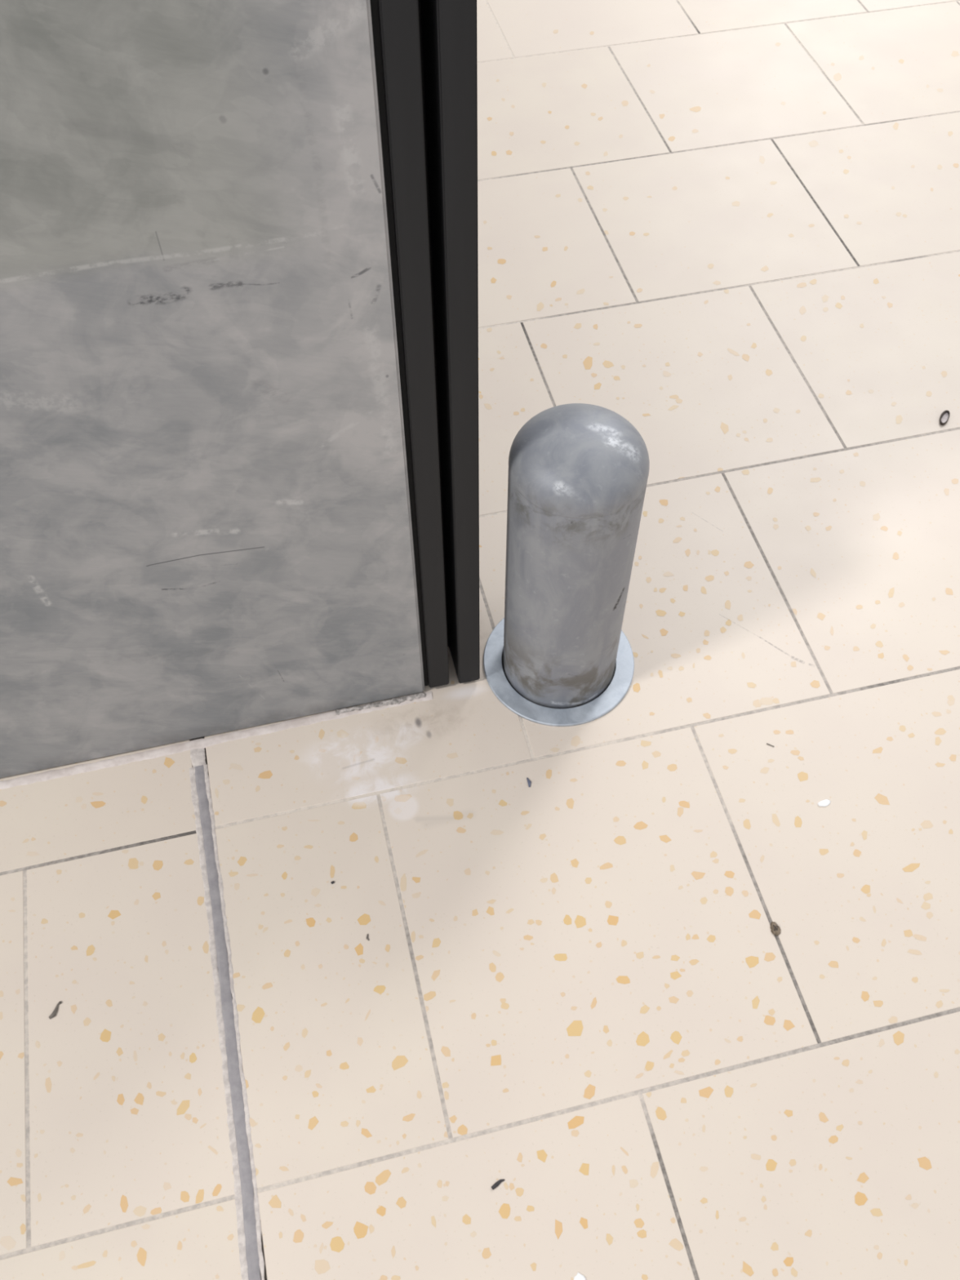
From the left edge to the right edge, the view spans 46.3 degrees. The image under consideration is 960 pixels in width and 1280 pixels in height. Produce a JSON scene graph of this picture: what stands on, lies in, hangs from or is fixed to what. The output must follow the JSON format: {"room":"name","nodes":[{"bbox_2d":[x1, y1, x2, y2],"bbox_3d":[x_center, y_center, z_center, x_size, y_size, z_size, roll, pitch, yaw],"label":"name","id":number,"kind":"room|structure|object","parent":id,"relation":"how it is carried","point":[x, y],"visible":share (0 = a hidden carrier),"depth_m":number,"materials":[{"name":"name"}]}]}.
{"room":"shopping mall","nodes":[
{"label":"shopping mall","id":0,"kind":"room"},
{"bbox_2d":[0,0,424,777],"bbox_3d":[-1.366,-0.474,-0.140,2.672,2.597,0.100,-11,56,-8],"label":"wall","id":1,"kind":"structure","parent":0,"point":[206,528],"depth_m":0.71,"materials":[{"name":"grey concrete"}]},
{"bbox_2d":[190,738,205,773],"bbox_3d":[-0.261,0.107,1.038,0.015,0.001,0.036,-11,56,-8],"label":"trim","id":2,"kind":"structure","parent":1,"relation":"attached to","point":[197,757],"depth_m":1.04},
{"bbox_2d":[0,691,432,789],"bbox_3d":[-1.347,0.312,0.898,2.678,0.001,0.015,-11,56,-8],"label":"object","id":3,"kind":"structure","parent":1,"relation":"attached to","point":[200,744],"depth_m":1.04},
{"bbox_2d":[334,692,425,715],"bbox_3d":[-0.095,0.061,1.068,0.086,0.004,0.008,-11,56,-8],"label":"trim","id":4,"kind":"structure","parent":1,"relation":"attached to","point":[421,695],"depth_m":1.07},
{"bbox_2d":[0,0,959,1279],"bbox_3d":[0.413,-0.211,1.263,7.204,0.008,6.004,-11,56,-8],"label":"floor","id":5,"kind":"structure","parent":0,"point":[729,230],"depth_m":0.99,"materials":[{"name":"tile"}]},
{"bbox_2d":[48,1000,62,1018],"bbox_3d":[-0.342,0.298,0.904,0.005,0.002,0.015,20,58,13],"label":"crumb","id":6,"kind":"object","parent":5,"relation":"on","point":[53,1014],"visible":1,"depth_m":0.90,"materials":[{"name":"grey"}]},
{"bbox_2d":[189,767,248,1279],"bbox_3d":[-0.139,0.543,0.735,0.010,0.001,1.068,-11,56,-8],"label":"trim","id":7,"kind":"structure","parent":5,"relation":"in","point":[233,1142],"depth_m":0.89,"materials":[{"name":"grey metal"}]},
{"bbox_2d":[194,764,261,1279],"bbox_3d":[-0.133,0.542,0.736,0.013,0.001,1.068,-11,56,-8],"label":"expansion joint","id":8,"kind":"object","parent":5,"relation":"in","point":[236,1090],"depth_m":0.89,"materials":[{"name":"grey metal"}]},
{"bbox_2d":[204,764,264,1279],"bbox_3d":[-0.128,0.541,0.737,0.008,0.001,1.068,-11,56,-8],"label":"trim","id":9,"kind":"structure","parent":5,"relation":"in","point":[256,1206],"depth_m":0.89,"materials":[{"name":"grey metal"}]},
{"bbox_2d":[369,0,479,688],"bbox_3d":[-0.040,-0.737,0.040,0.053,2.597,0.100,-11,56,-8],"label":"frame post","id":10,"kind":"object","parent":5,"relation":"on","point":[425,53],"visible":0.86,"depth_m":0.70,"materials":[{"name":"black powder-coated metal"}]},
{"bbox_2d":[491,1178,504,1189],"bbox_3d":[0.013,0.402,0.832,0.011,0.002,0.003,-32,61,-20],"label":"plastic sliver","id":11,"kind":"object","parent":5,"relation":"on","point":[495,1184],"visible":1,"depth_m":0.83,"materials":[{"name":"black plastic"}]},
{"bbox_2d":[526,777,530,786],"bbox_3d":[0.045,0.129,1.021,0.003,0.002,0.010,-11,56,-8],"label":"flake","id":12,"kind":"object","parent":5,"relation":"on","point":[527,779],"visible":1,"depth_m":1.02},
{"bbox_2d":[483,403,649,726],"bbox_3d":[0.076,-0.066,0.972,0.147,0.313,0.147,-11,56,-8],"label":"bollard","id":13,"kind":"object","parent":5,"relation":"on","point":[560,654],"visible":1,"depth_m":0.91,"materials":[{"name":"metal"}]},
{"bbox_2d":[573,1272,586,1279],"bbox_3d":[0.071,0.454,0.796,0.008,0.001,0.010,-21,58,-14],"label":"paper scrap","id":14,"kind":"object","parent":5,"relation":"on","point":[579,1277],"visible":1,"depth_m":0.80,"materials":[{"name":"white paper"}]},
{"bbox_2d":[769,921,780,935],"bbox_3d":[0.248,0.242,0.942,0.008,0.003,0.013,-11,56,-8],"label":"clump","id":15,"kind":"object","parent":5,"relation":"on","point":[775,929],"visible":1,"depth_m":0.94,"materials":[{"name":"soil"}]},
{"bbox_2d":[817,799,831,806],"bbox_3d":[0.309,0.147,1.009,0.012,0.001,0.006,-15,56,-10],"label":"paper scrap","id":16,"kind":"object","parent":5,"relation":"on","point":[825,802],"visible":1,"depth_m":1.01,"materials":[{"name":"white paper"}]},
{"bbox_2d":[939,409,950,425],"bbox_3d":[0.532,-0.255,1.286,0.010,0.004,0.024,24,59,16],"label":"husk","id":17,"kind":"object","parent":5,"relation":"on","point":[944,416],"visible":1,"depth_m":1.29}
]}

